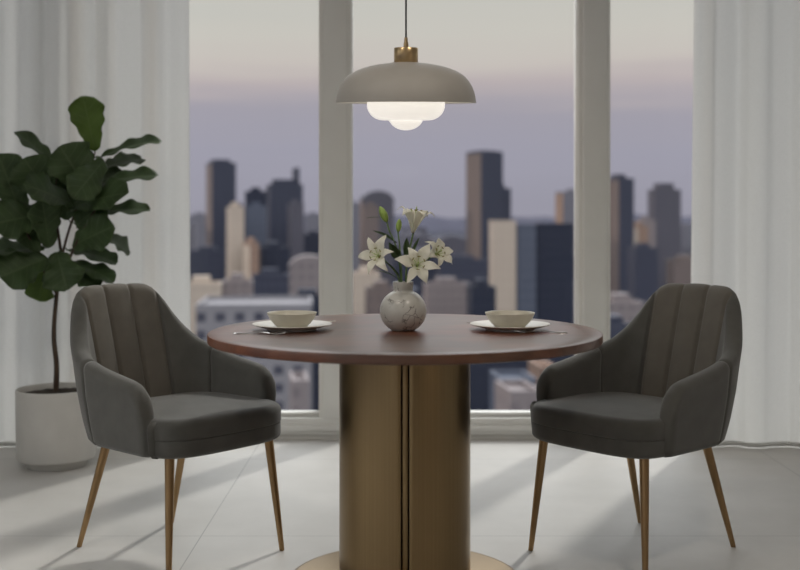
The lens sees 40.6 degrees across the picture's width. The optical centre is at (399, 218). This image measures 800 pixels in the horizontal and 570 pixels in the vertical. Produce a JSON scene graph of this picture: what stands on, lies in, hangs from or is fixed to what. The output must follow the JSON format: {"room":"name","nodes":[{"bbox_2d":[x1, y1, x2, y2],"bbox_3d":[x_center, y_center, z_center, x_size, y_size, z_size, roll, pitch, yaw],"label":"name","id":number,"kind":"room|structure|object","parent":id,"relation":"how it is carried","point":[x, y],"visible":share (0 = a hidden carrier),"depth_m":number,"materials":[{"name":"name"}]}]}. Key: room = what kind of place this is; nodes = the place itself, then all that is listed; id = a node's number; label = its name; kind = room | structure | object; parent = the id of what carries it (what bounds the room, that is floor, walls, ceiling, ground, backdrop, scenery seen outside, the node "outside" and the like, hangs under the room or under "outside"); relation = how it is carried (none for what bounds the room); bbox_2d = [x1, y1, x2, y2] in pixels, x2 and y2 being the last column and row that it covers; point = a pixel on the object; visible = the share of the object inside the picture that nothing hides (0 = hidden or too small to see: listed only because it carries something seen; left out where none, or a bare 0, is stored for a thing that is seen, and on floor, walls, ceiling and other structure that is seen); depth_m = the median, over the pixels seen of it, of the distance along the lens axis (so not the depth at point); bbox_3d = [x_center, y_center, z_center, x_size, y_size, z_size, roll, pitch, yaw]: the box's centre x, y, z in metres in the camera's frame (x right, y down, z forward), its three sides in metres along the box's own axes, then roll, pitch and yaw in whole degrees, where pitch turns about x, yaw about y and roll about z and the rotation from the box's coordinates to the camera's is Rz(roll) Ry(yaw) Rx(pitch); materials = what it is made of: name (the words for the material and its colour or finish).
{"room":"dining room","nodes":[
{"label":"dining room","id":0,"kind":"room"},
{"bbox_2d":[0,439,799,569],"bbox_3d":[0.300,1.200,1.110,7.000,0.200,9.020,0,0,0],"label":"floor","id":1,"kind":"structure","parent":0,"point":[224,519],"depth_m":4.09,"materials":[{"name":"tile"}]},
{"bbox_2d":[15,382,95,471],"bbox_3d":[-1.536,0.927,4.830,0.349,0.345,0.349,0,0,-24],"label":"flower pot","id":2,"kind":"object","parent":1,"relation":"on","point":[51,435],"visible":0.86,"depth_m":4.68,"materials":[{"name":"ceramic"}]},
{"bbox_2d":[0,96,161,391],"bbox_3d":[-1.450,0.114,4.779,0.772,1.320,0.376,0,0,-11],"label":"fiddle leaf fig","id":3,"kind":"object","parent":2,"relation":"on","point":[66,183],"visible":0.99,"depth_m":4.75,"materials":[{"name":"green plant"}]},
{"bbox_2d":[70,283,283,569],"bbox_3d":[-0.770,0.665,3.610,0.690,0.874,0.574,0,0,41],"label":"armchair","id":4,"kind":"object","parent":1,"relation":"on","point":[147,386],"visible":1,"depth_m":3.58,"materials":[{"name":"grey fabric"}]},
{"bbox_2d":[150,392,280,441],"bbox_3d":[-0.685,0.633,3.537,0.464,0.074,0.510,0,0,41],"label":"seat cushion","id":5,"kind":"object","parent":4,"relation":"on","point":[186,416],"depth_m":3.41,"materials":[{"name":"grey fabric"}]},
{"bbox_2d":[207,314,602,569],"bbox_3d":[0.015,0.718,3.250,1.172,0.765,1.172,0,0,-7],"label":"dining table","id":6,"kind":"object","parent":1,"relation":"on","point":[404,397],"visible":0.87,"depth_m":3.07,"materials":[{"name":"brown wood"}]},
{"bbox_2d":[234,332,286,333],"bbox_3d":[-0.407,0.331,3.143,0.155,0.007,0.020,0,0,9],"label":"fork","id":7,"kind":"object","parent":6,"relation":"on","point":[235,332],"visible":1,"depth_m":3.14,"materials":[{"name":"silver metal"}]},
{"bbox_2d":[252,320,331,331],"bbox_3d":[-0.327,0.325,3.270,0.242,0.018,0.242,0,0,-6],"label":"plate","id":8,"kind":"object","parent":6,"relation":"on","point":[314,324],"visible":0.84,"depth_m":3.22,"materials":[{"name":"white ceramic"}]},
{"bbox_2d":[267,310,316,326],"bbox_3d":[-0.327,0.305,3.270,0.151,0.044,0.151,0,0,6],"label":"bowl","id":9,"kind":"object","parent":8,"relation":"on","point":[284,318],"visible":0.91,"depth_m":3.22,"materials":[{"name":"beige ceramic"}]},
{"bbox_2d":[380,281,426,331],"bbox_3d":[0.009,0.262,3.245,0.140,0.147,0.140,0,0,20],"label":"vase","id":10,"kind":"object","parent":6,"relation":"on","point":[402,309],"visible":1,"depth_m":3.20,"materials":[{"name":"stone"}]},
{"bbox_2d":[358,235,399,281],"bbox_3d":[-0.063,0.180,3.227,0.126,0.266,0.067,0,0,0],"label":"lily","id":11,"kind":"object","parent":10,"relation":"in","point":[376,252],"visible":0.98,"depth_m":3.23,"materials":[{"name":"beige plant"}]},
{"bbox_2d":[368,206,401,281],"bbox_3d":[-0.052,0.137,3.242,0.122,0.352,0.054,0,0,17],"label":"bud","id":12,"kind":"object","parent":10,"relation":"in","point":[383,214],"visible":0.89,"depth_m":3.25,"materials":[{"name":"green plant"}]},
{"bbox_2d":[376,219,418,281],"bbox_3d":[-0.004,0.156,3.246,0.141,0.314,0.022,0,0,-22],"label":"bud","id":13,"kind":"object","parent":10,"relation":"in","point":[398,224],"visible":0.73,"depth_m":3.24,"materials":[{"name":"green plant"}]},
{"bbox_2d":[397,206,434,281],"bbox_3d":[0.046,0.137,3.261,0.113,0.352,0.103,0,0,18],"label":"lily","id":14,"kind":"object","parent":10,"relation":"in","point":[414,217],"visible":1,"depth_m":3.25,"materials":[{"name":"beige plant"}]},
{"bbox_2d":[394,244,440,283],"bbox_3d":[0.052,0.194,3.191,0.131,0.239,0.073,0,0,17],"label":"lily","id":15,"kind":"object","parent":10,"relation":"in","point":[416,260],"visible":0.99,"depth_m":3.19,"materials":[{"name":"beige plant"}]},
{"bbox_2d":[425,238,452,265],"bbox_3d":[0.098,0.185,3.263,0.150,0.257,0.066,0,0,-13],"label":"lily","id":16,"kind":"object","parent":10,"relation":"in","point":[439,251],"visible":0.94,"depth_m":3.28,"materials":[{"name":"beige plant"}]},
{"bbox_2d":[470,320,549,331],"bbox_3d":[0.333,0.325,3.270,0.242,0.018,0.242,0,0,-6],"label":"plate","id":17,"kind":"object","parent":6,"relation":"on","point":[486,324],"visible":0.78,"depth_m":3.22,"materials":[{"name":"white ceramic"}]},
{"bbox_2d":[485,310,534,326],"bbox_3d":[0.333,0.305,3.270,0.151,0.044,0.151,0,0,6],"label":"bowl","id":18,"kind":"object","parent":17,"relation":"on","point":[498,318],"visible":0.9,"depth_m":3.22,"materials":[{"name":"beige ceramic"}]},
{"bbox_2d":[514,330,566,332],"bbox_3d":[0.415,0.331,3.182,0.155,0.007,0.020,0,0,5],"label":"fork","id":19,"kind":"object","parent":6,"relation":"on","point":[514,330],"visible":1,"depth_m":3.18,"materials":[{"name":"silver metal"}]},
{"bbox_2d":[276,417,536,438],"bbox_3d":[0.300,1.046,5.450,6.600,0.107,0.160,0,0,0],"label":"trim","id":20,"kind":"structure","parent":1,"relation":"on","point":[291,427],"depth_m":5.38,"materials":[{"name":"white paint"}]},
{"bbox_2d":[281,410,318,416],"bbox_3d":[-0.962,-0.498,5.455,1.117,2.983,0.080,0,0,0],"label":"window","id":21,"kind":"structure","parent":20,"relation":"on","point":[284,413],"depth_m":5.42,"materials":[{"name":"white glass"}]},
{"bbox_2d":[319,0,351,418],"bbox_3d":[-0.323,-0.528,5.450,0.160,3.043,0.160,0,0,0],"label":"window mullion","id":22,"kind":"structure","parent":20,"relation":"on","point":[335,16],"depth_m":5.37,"materials":[{"name":"beige paint"}]},
{"bbox_2d":[352,0,577,416],"bbox_3d":[0.324,-0.498,5.455,1.133,2.983,0.080,0,0,0],"label":"window","id":23,"kind":"structure","parent":20,"relation":"on","point":[473,413],"depth_m":5.43,"materials":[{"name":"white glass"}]},
{"bbox_2d":[578,0,609,341],"bbox_3d":[0.970,-0.528,5.450,0.160,3.043,0.160,0,0,0],"label":"window mullion","id":24,"kind":"structure","parent":20,"relation":"on","point":[593,15],"depth_m":5.37,"materials":[{"name":"beige paint"}]},
{"bbox_2d":[528,283,742,569],"bbox_3d":[0.812,0.665,3.610,0.690,0.874,0.574,0,0,-41],"label":"armchair","id":25,"kind":"object","parent":1,"relation":"on","point":[665,385],"visible":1,"depth_m":3.58,"materials":[{"name":"grey fabric"}]},
{"bbox_2d":[532,392,664,441],"bbox_3d":[0.728,0.633,3.537,0.464,0.074,0.510,0,0,-41],"label":"seat cushion","id":26,"kind":"object","parent":25,"relation":"on","point":[587,416],"depth_m":3.41,"materials":[{"name":"grey fabric"}]},
{"bbox_3d":[0.300,-2.150,1.110,7.000,0.200,9.020,0,0,0],"label":"ceiling","id":27,"kind":"structure","parent":0,"visible":0},
{"bbox_2d":[336,0,475,129],"bbox_3d":[0.018,-1.159,3.250,0.420,1.783,0.420,0,0,32],"label":"pendant lamp","id":28,"kind":"object","parent":27,"relation":"hanging from","point":[405,92],"visible":1,"depth_m":3.12,"materials":[{"name":"beige metal"}]},
{"bbox_2d":[367,102,444,120],"bbox_3d":[0.018,-0.360,3.249,0.234,0.128,0.234,0,5,0],"label":"diffuser","id":29,"kind":"object","parent":28,"relation":"attached to","point":[390,111],"depth_m":3.16,"materials":[{"name":"white glass"}]},
{"bbox_3d":[0.300,-2.033,5.205,6.500,0.035,0.050,0,0,0],"label":"rail","id":30,"kind":"object","parent":27,"relation":"attached to","visible":0},
{"bbox_2d":[0,0,190,446],"bbox_3d":[-1.876,-0.455,5.210,1.738,3.102,0.099,0,0,0],"label":"curtain","id":31,"kind":"object","parent":30,"relation":"hanging from","point":[130,56],"visible":0.43,"depth_m":5.21,"materials":[{"name":"white fabric"}]},
{"bbox_2d":[691,0,799,447],"bbox_3d":[2.342,-0.455,5.209,1.908,3.102,0.094,0,0,0],"label":"curtain","id":32,"kind":"object","parent":30,"relation":"hanging from","point":[745,230],"visible":0.83,"depth_m":5.20,"materials":[{"name":"white fabric"}]},
{"label":"outside","id":33,"kind":"structure","parent":0,"visible":0},
{"bbox_2d":[304,231,465,240],"bbox_3d":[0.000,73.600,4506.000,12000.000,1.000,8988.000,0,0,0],"label":"ground","id":34,"kind":"structure","parent":33,"point":[429,233],"depth_m":5445.25,"materials":[{"name":"grey"}]},
{"bbox_2d":[190,224,195,249],"bbox_3d":[-142.985,36.638,667.555,31.956,72.924,21.345,0,0,-8],"label":"building","id":35,"kind":"structure","parent":34,"relation":"on","point":[192,226],"depth_m":659.05,"materials":[{"name":"grey"}]},
{"bbox_2d":[190,212,205,249],"bbox_3d":[-168.110,33.800,907.926,14.932,78.600,14.932,0,0,-4],"label":"office tower","id":36,"kind":"structure","parent":34,"relation":"on","point":[199,218],"depth_m":900.71,"materials":[{"name":"grey"}]},
{"bbox_2d":[190,275,221,334],"bbox_3d":[-61.623,45.439,336.760,11.840,55.322,12.080,0,0,-8],"label":"office tower","id":37,"kind":"structure","parent":34,"relation":"on","point":[201,287],"depth_m":330.87,"materials":[{"name":"beige stone"}]},
{"bbox_2d":[192,275,209,283],"bbox_3d":[-61.915,19.328,336.719,5.292,3.100,6.000,0,0,-8],"label":"plant","id":38,"kind":"object","parent":37,"relation":"on","point":[195,279],"depth_m":333.79,"materials":[{"name":"beige stone"}]},
{"bbox_2d":[190,246,226,295],"bbox_3d":[-93.842,43.235,529.810,18.191,59.730,18.191,0,0,-5],"label":"office tower","id":39,"kind":"structure","parent":34,"relation":"on","point":[207,260],"depth_m":521.04,"materials":[{"name":"stone"}]},
{"bbox_2d":[198,246,216,250],"bbox_3d":[-94.293,14.920,529.771,8.150,3.100,9.056,0,0,-5],"label":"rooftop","id":40,"kind":"object","parent":39,"relation":"on","point":[200,248],"depth_m":525.25,"materials":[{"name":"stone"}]},
{"bbox_2d":[206,159,235,249],"bbox_3d":[-107.908,18.772,650.629,14.533,108.656,17.169,0,0,-22],"label":"office tower","id":41,"kind":"structure","parent":34,"relation":"on","point":[220,173],"depth_m":642.61,"materials":[{"name":"stone"}]},
{"bbox_2d":[227,202,243,278],"bbox_3d":[-72.718,32.874,476.607,6.574,80.452,12.080,0,0,-14],"label":"office tower","id":42,"kind":"structure","parent":34,"relation":"on","point":[235,214],"depth_m":470.83,"materials":[{"name":"beige stone"}]},
{"bbox_2d":[231,202,238,206],"bbox_3d":[-72.875,-5.802,476.568,2.922,3.100,6.000,0,0,-14],"label":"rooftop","id":43,"kind":"object","parent":42,"relation":"on","point":[233,204],"depth_m":473.71,"materials":[{"name":"beige"}]},
{"bbox_2d":[223,273,252,295],"bbox_3d":[-52.603,45.432,351.447,9.263,55.336,12.080,0,0,-6],"label":"office tower","id":44,"kind":"structure","parent":34,"relation":"on","point":[237,285],"depth_m":345.65,"materials":[{"name":"stone"}]},
{"bbox_2d":[231,273,243,280],"bbox_3d":[-52.831,19.314,351.423,4.132,3.100,6.000,0,0,-6],"label":"plant","id":45,"kind":"object","parent":44,"relation":"on","point":[234,276],"depth_m":348.44,"materials":[{"name":"stone"}]},
{"bbox_2d":[239,203,244,241],"bbox_3d":[-74.483,32.735,506.197,3.746,80.730,12.080,0,0,-8],"label":"office tower","id":46,"kind":"structure","parent":34,"relation":"on","point":[240,204],"depth_m":500.46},
{"bbox_2d":[243,237,258,278],"bbox_3d":[-63.840,40.527,462.404,3.932,65.146,14.437,0,0,-20],"label":"office tower","id":47,"kind":"structure","parent":34,"relation":"on","point":[250,248],"depth_m":456.12,"materials":[{"name":"stone"}]},
{"bbox_2d":[247,237,253,242],"bbox_3d":[-63.930,9.504,462.371,1.733,3.100,7.178,0,0,-20],"label":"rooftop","id":48,"kind":"object","parent":47,"relation":"on","point":[249,239],"depth_m":459.14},
{"bbox_2d":[196,296,311,409],"bbox_3d":[-32.954,45.842,248.627,25.238,54.517,25.238,0,0,-5],"label":"apartment block","id":49,"kind":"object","parent":34,"relation":"on","point":[212,312],"visible":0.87,"depth_m":236.52,"materials":[{"name":"grey concrete"}]},
{"bbox_2d":[245,187,266,241],"bbox_3d":[-75.367,28.309,566.559,11.404,89.582,12.080,0,0,-6],"label":"office tower","id":50,"kind":"structure","parent":34,"relation":"on","point":[255,195],"depth_m":560.63,"materials":[{"name":"blue glass"}]},
{"bbox_2d":[251,187,260,190],"bbox_3d":[-75.648,-14.931,566.529,5.096,3.100,6.000,0,0,-6],"label":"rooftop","id":51,"kind":"object","parent":50,"relation":"on","point":[252,188],"depth_m":563.58,"materials":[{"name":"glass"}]},
{"bbox_2d":[246,202,266,244],"bbox_3d":[-70.022,32.402,526.467,9.638,81.396,12.080,0,0,-6],"label":"office tower","id":52,"kind":"structure","parent":34,"relation":"on","point":[255,213],"depth_m":520.53,"materials":[{"name":"blue glass"}]},
{"bbox_2d":[251,202,259,205],"bbox_3d":[-70.260,-6.746,526.442,4.301,3.100,6.000,0,0,-6],"label":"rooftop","id":53,"kind":"object","parent":52,"relation":"on","point":[252,203],"depth_m":523.46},
{"bbox_2d":[252,268,287,295],"bbox_3d":[-47.079,45.566,392.015,12.845,55.068,12.845,0,0,-6],"label":"office tower","id":54,"kind":"structure","parent":34,"relation":"on","point":[268,282],"depth_m":385.79,"materials":[{"name":"stone"}]},
{"bbox_2d":[261,268,276,274],"bbox_3d":[-47.396,19.582,391.981,5.744,3.100,6.382,0,0,-6],"label":"plant","id":55,"kind":"object","parent":54,"relation":"on","point":[264,271],"depth_m":388.81,"materials":[{"name":"stone"}]},
{"bbox_2d":[259,241,289,294],"bbox_3d":[-57.402,41.724,488.202,12.106,62.753,45.080,0,0,-10],"label":"office tower","id":56,"kind":"structure","parent":34,"relation":"on","point":[272,254],"depth_m":466.48,"materials":[{"name":"blue glass"}]},
{"bbox_2d":[265,241,279,247],"bbox_3d":[-57.698,11.897,488.150,5.412,3.100,22.500,0,0,-10],"label":"plant","id":57,"kind":"object","parent":56,"relation":"on","point":[268,244],"depth_m":477.31,"materials":[{"name":"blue glass"}]},
{"bbox_2d":[266,168,302,246],"bbox_3d":[-65.896,22.106,614.469,18.472,101.989,25.756,0,0,-12],"label":"office tower","id":58,"kind":"structure","parent":34,"relation":"on","point":[281,192],"depth_m":601.62,"materials":[{"name":"stone"}]},
{"bbox_2d":[288,199,303,261],"bbox_3d":[-55.089,31.420,571.295,6.819,83.359,21.830,0,0,-10],"label":"office tower","id":59,"kind":"structure","parent":34,"relation":"on","point":[295,209],"depth_m":560.63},
{"bbox_2d":[289,371,308,409],"bbox_3d":[-18.818,51.126,201.155,3.143,43.947,12.080,0,0,-8],"label":"office tower","id":60,"kind":"structure","parent":34,"relation":"on","point":[298,380],"depth_m":195.32,"materials":[{"name":"stone"}]},
{"bbox_2d":[288,289,318,409],"bbox_3d":[-25.125,46.193,296.479,11.605,53.813,12.080,0,0,-5],"label":"office tower","id":61,"kind":"structure","parent":34,"relation":"on","point":[301,292],"depth_m":290.71,"materials":[{"name":"blue glass"}]},
{"bbox_2d":[298,289,316,297],"bbox_3d":[-25.412,20.837,296.454,5.186,3.100,6.000,0,0,-5],"label":"plant","id":62,"kind":"object","parent":61,"relation":"on","point":[301,292],"depth_m":293.49,"materials":[{"name":"blue glass"}]},
{"bbox_2d":[289,254,318,294],"bbox_3d":[-28.349,42.159,336.875,12.592,61.881,12.592,0,0,-6],"label":"vaulted hall","id":63,"kind":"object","parent":34,"relation":"on","point":[303,269],"visible":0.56,"depth_m":330.46,"materials":[{"name":"stone"}]},
{"bbox_2d":[304,231,318,255],"bbox_3d":[-51.411,40.087,646.398,11.903,66.026,12.080,0,0,-4],"label":"office tower","id":64,"kind":"structure","parent":34,"relation":"on","point":[311,240],"depth_m":640.42,"materials":[{"name":"stone"}]},
{"bbox_2d":[305,212,318,233],"bbox_3d":[-70.998,33.828,887.373,13.896,78.544,13.896,0,0,-4],"label":"office tower","id":65,"kind":"structure","parent":34,"relation":"on","point":[311,220],"depth_m":880.49,"materials":[{"name":"grey"}]},
{"bbox_2d":[353,202,359,271],"bbox_3d":[-31.395,30.476,766.378,11.341,85.248,12.080,0,0,-4],"label":"office tower","id":66,"kind":"structure","parent":34,"relation":"on","point":[356,207],"depth_m":760.33,"materials":[{"name":"grey"}]},
{"bbox_2d":[353,267,379,313],"bbox_3d":[-12.873,45.606,406.611,9.744,54.989,12.359,0,0,-6],"label":"office tower","id":67,"kind":"structure","parent":34,"relation":"on","point":[361,279],"depth_m":400.37,"materials":[{"name":"beige stone"}]},
{"bbox_2d":[359,267,371,272],"bbox_3d":[-13.114,19.661,406.586,4.349,3.100,6.139,0,0,-6],"label":"plant","id":68,"kind":"object","parent":67,"relation":"on","point":[361,269],"depth_m":403.51,"materials":[{"name":"beige stone"}]},
{"bbox_2d":[363,202,378,271],"bbox_3d":[-15.291,32.198,567.540,7.866,81.804,14.653,0,0,-4],"label":"office tower","id":69,"kind":"structure","parent":34,"relation":"on","point":[370,225],"depth_m":560.36,"materials":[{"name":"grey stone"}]},
{"bbox_2d":[360,191,393,285],"bbox_3d":[-13.393,28.388,627.476,18.133,89.423,12.080,0,0,-10],"label":"office tower","id":70,"kind":"structure","parent":34,"relation":"on","point":[383,199],"depth_m":622.38,"materials":[{"name":"ceramic"}]},
{"bbox_2d":[365,280,393,313],"bbox_3d":[-5.823,46.203,336.449,9.295,53.794,12.080,0,0,-6],"label":"office tower","id":71,"kind":"structure","parent":34,"relation":"on","point":[375,294],"depth_m":330.46,"materials":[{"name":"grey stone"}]},
{"bbox_2d":[373,280,387,288],"bbox_3d":[-6.052,20.856,336.425,4.147,3.100,6.000,0,0,-6],"label":"plant","id":72,"kind":"object","parent":71,"relation":"on","point":[377,284],"depth_m":333.54,"materials":[{"name":"stone"}]},
{"bbox_2d":[394,238,403,252],"bbox_3d":[-11.838,44.142,852.071,29.304,57.917,30.189,0,0,3],"label":"building","id":73,"kind":"structure","parent":34,"relation":"on","point":[397,243],"depth_m":836.38,"materials":[{"name":"grey"}]},
{"bbox_2d":[400,230,419,235],"bbox_3d":[14.920,44.910,1625.724,26.465,56.381,29.322,0,0,9],"label":"building","id":74,"kind":"structure","parent":34,"relation":"on","point":[407,232],"depth_m":1612.37,"materials":[{"name":"grey"}]},
{"bbox_2d":[401,226,426,235],"bbox_3d":[25.888,43.289,2034.900,45.681,59.622,20.018,0,0,-10],"label":"building","id":75,"kind":"structure","parent":34,"relation":"on","point":[421,230],"depth_m":2027.30,"materials":[{"name":"grey"}]},
{"bbox_2d":[399,233,430,250],"bbox_3d":[19.068,45.837,1385.802,40.431,54.525,30.891,0,0,0],"label":"building","id":76,"kind":"structure","parent":34,"relation":"on","point":[421,243],"depth_m":1370.40,"materials":[{"name":"grey"}]},
{"bbox_2d":[394,249,436,295],"bbox_3d":[10.679,47.790,794.177,42.732,50.620,33.004,0,0,10],"label":"building","id":77,"kind":"structure","parent":34,"relation":"on","point":[417,282],"depth_m":777.03,"materials":[{"name":"stone"}]},
{"bbox_2d":[423,277,469,313],"bbox_3d":[18.296,48.078,427.100,16.726,50.044,12.080,0,0,-8],"label":"office tower","id":78,"kind":"structure","parent":34,"relation":"on","point":[446,295],"depth_m":421.23,"materials":[{"name":"stone"}]},
{"bbox_2d":[435,277,455,282],"bbox_3d":[17.884,24.606,427.042,7.490,3.100,6.000,0,0,-8],"label":"plant","id":79,"kind":"object","parent":78,"relation":"on","point":[437,279],"depth_m":424.22,"materials":[{"name":"stone"}]},
{"bbox_2d":[431,235,465,248],"bbox_3d":[64.502,47.193,1426.387,47.360,51.815,32.636,0,0,-8],"label":"building","id":80,"kind":"structure","parent":34,"relation":"on","point":[434,239],"depth_m":1417.71,"materials":[{"name":"grey"}]},
{"bbox_2d":[440,236,465,254],"bbox_3d":[37.427,42.439,766.860,17.172,61.322,12.080,0,0,-6],"label":"office tower","id":81,"kind":"structure","parent":34,"relation":"on","point":[458,245],"depth_m":761.26,"materials":[{"name":"grey"}]},
{"bbox_2d":[446,236,457,238],"bbox_3d":[37.002,13.328,766.816,7.691,3.100,6.000,0,0,-6],"label":"plant","id":82,"kind":"object","parent":81,"relation":"on","point":[447,237],"depth_m":763.86,"materials":[{"name":"grey"}]},
{"bbox_2d":[436,255,488,283],"bbox_3d":[30.672,45.402,528.232,24.501,55.396,14.069,0,0,-6],"label":"office tower","id":83,"kind":"structure","parent":34,"relation":"on","point":[466,268],"depth_m":521.54,"materials":[{"name":"stone"}]},
{"bbox_2d":[451,255,473,259],"bbox_3d":[30.064,19.254,528.168,10.989,3.100,6.994,0,0,-6],"label":"plant","id":84,"kind":"object","parent":83,"relation":"on","point":[454,257],"depth_m":524.74,"materials":[{"name":"stone"}]},
{"bbox_2d":[466,279,495,314],"bbox_3d":[25.562,46.062,341.305,7.612,54.077,12.080,0,0,-5],"label":"office tower","id":85,"kind":"structure","parent":34,"relation":"on","point":[480,295],"depth_m":335.50,"materials":[{"name":"blue glass"}]},
{"bbox_2d":[474,279,486,286],"bbox_3d":[25.374,20.573,341.289,3.389,3.100,6.000,0,0,-5],"label":"plant","id":86,"kind":"object","parent":85,"relation":"on","point":[477,282],"depth_m":338.38,"materials":[{"name":"blue glass"}]},
{"bbox_2d":[466,150,502,258],"bbox_3d":[44.519,18.661,569.576,14.020,108.878,14.147,0,0,-30],"label":"office tower","id":87,"kind":"structure","parent":34,"relation":"on","point":[484,169],"depth_m":563.92,"materials":[{"name":"stone"}]},
{"bbox_2d":[304,214,691,230],"bbox_3d":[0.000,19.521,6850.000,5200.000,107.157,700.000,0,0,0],"label":"hills","id":88,"kind":"structure","parent":34,"relation":"on","point":[432,223],"depth_m":6632.68,"materials":[{"name":"grey"}]},
{"bbox_2d":[489,220,515,309],"bbox_3d":[36.593,36.754,386.000,8.524,72.693,12.080,0,0,0],"label":"office tower","id":89,"kind":"structure","parent":34,"relation":"on","point":[502,233],"depth_m":379.99,"materials":[{"name":"beige stone"}]},
{"bbox_2d":[503,185,510,219],"bbox_3d":[53.603,27.330,581.830,6.616,91.540,12.080,0,0,-30],"label":"office tower","id":90,"kind":"structure","parent":34,"relation":"on","point":[506,191],"depth_m":577.16,"materials":[{"name":"stone"}]},
{"bbox_2d":[489,370,535,409],"bbox_3d":[22.680,52.244,218.333,7.081,41.711,12.080,0,0,-6],"label":"office tower","id":91,"kind":"structure","parent":34,"relation":"on","point":[494,374],"depth_m":220.73,"materials":[{"name":"grey concrete"}]},
{"bbox_2d":[494,380,536,409],"bbox_3d":[20.297,50.883,186.312,5.396,44.433,12.080,0,0,-8],"label":"office tower","id":92,"kind":"structure","parent":34,"relation":"on","point":[509,394],"depth_m":183.75,"materials":[{"name":"stone"}]},
{"bbox_2d":[470,355,573,409],"bbox_3d":[27.357,50.749,256.738,28.609,44.702,12.080,0,0,-3],"label":"office tower","id":93,"kind":"structure","parent":34,"relation":"on","point":[479,373],"depth_m":250.30,"materials":[{"name":"blue glass"}]},
{"bbox_2d":[516,224,535,318],"bbox_3d":[44.626,37.461,387.000,6.994,71.278,12.080,0,0,0],"label":"office tower","id":94,"kind":"structure","parent":34,"relation":"on","point":[525,233],"depth_m":381.01,"materials":[{"name":"glass"}]},
{"bbox_2d":[528,359,551,385],"bbox_3d":[29.922,51.672,228.132,3.228,42.856,12.080,0,0,-6],"label":"office tower","id":95,"kind":"structure","parent":34,"relation":"on","point":[535,367],"depth_m":227.79,"materials":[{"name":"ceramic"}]},
{"bbox_2d":[533,223,573,323],"bbox_3d":[55.001,37.257,388.000,13.167,71.685,12.080,0,0,0],"label":"office tower","id":96,"kind":"structure","parent":34,"relation":"on","point":[554,241],"depth_m":382.04,"materials":[{"name":"blue glass"}]},
{"bbox_2d":[555,189,573,222],"bbox_3d":[116.657,26.624,709.399,26.427,92.952,12.080,0,0,-16],"label":"office tower","id":97,"kind":"structure","parent":34,"relation":"on","point":[564,200],"depth_m":701.64,"materials":[{"name":"ceramic"}]},
{"bbox_2d":[610,314,628,338],"bbox_3d":[52.661,48.411,266.356,7.513,49.378,12.080,0,0,-6],"label":"office tower","id":98,"kind":"structure","parent":34,"relation":"on","point":[617,324],"depth_m":263.21,"materials":[{"name":"stone"}]},
{"bbox_2d":[610,174,633,293],"bbox_3d":[106.852,25.661,527.362,9.065,94.878,12.080,0,0,-26],"label":"office tower","id":99,"kind":"structure","parent":34,"relation":"on","point":[621,187],"depth_m":522.18,"materials":[{"name":"stone"}]},
{"bbox_2d":[611,174,625,177],"bbox_3d":[106.650,-20.228,527.264,4.043,3.100,6.000,0,0,-26],"label":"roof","id":100,"kind":"object","parent":99,"relation":"on","point":[613,175],"depth_m":525.12,"materials":[{"name":"stone"}]},
{"bbox_2d":[610,293,644,322],"bbox_3d":[62.415,47.133,306.520,10.667,51.933,12.080,0,0,-6],"label":"office tower","id":101,"kind":"structure","parent":34,"relation":"on","point":[622,304],"depth_m":300.67,"materials":[{"name":"stone"}]},
{"bbox_2d":[634,222,647,246],"bbox_3d":[124.529,37.383,566.563,5.854,71.433,12.080,0,0,-16],"label":"office tower","id":102,"kind":"structure","parent":34,"relation":"on","point":[640,232],"depth_m":561.18,"materials":[{"name":"ceramic"}]},
{"bbox_2d":[627,243,657,302],"bbox_3d":[109.277,41.939,486.494,10.165,62.322,12.080,0,0,-6],"label":"office tower","id":103,"kind":"structure","parent":34,"relation":"on","point":[642,258],"depth_m":480.70,"materials":[{"name":"stone"}]},
{"bbox_2d":[635,217,655,246],"bbox_3d":[135.588,35.869,596.458,7.499,74.461,12.080,0,0,-8],"label":"office tower","id":104,"kind":"structure","parent":34,"relation":"on","point":[651,224],"depth_m":590.70,"materials":[{"name":"concrete"}]},
{"bbox_2d":[647,183,680,288],"bbox_3d":[158.272,25.883,647.065,16.229,94.433,12.080,0,0,-8],"label":"office tower","id":105,"kind":"structure","parent":34,"relation":"on","point":[664,201],"depth_m":641.20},
{"bbox_2d":[666,255,690,283],"bbox_3d":[138.383,45.402,526.466,13.864,55.396,12.080,0,0,-4],"label":"office tower","id":106,"kind":"structure","parent":34,"relation":"on","point":[678,270],"depth_m":520.53,"materials":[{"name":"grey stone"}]},
{"bbox_2d":[681,223,691,254],"bbox_3d":[187.990,37.967,706.425,12.669,70.267,12.080,0,0,-4],"label":"office tower","id":107,"kind":"structure","parent":34,"relation":"on","point":[685,227],"depth_m":700.27,"materials":[{"name":"grey"}]},
{"bbox_2d":[681,223,691,225],"bbox_3d":[187.677,4.383,706.403,5.665,3.100,6.000,0,0,-4],"label":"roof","id":108,"kind":"object","parent":107,"relation":"on","point":[682,224],"depth_m":703.53,"materials":[{"name":"grey"}]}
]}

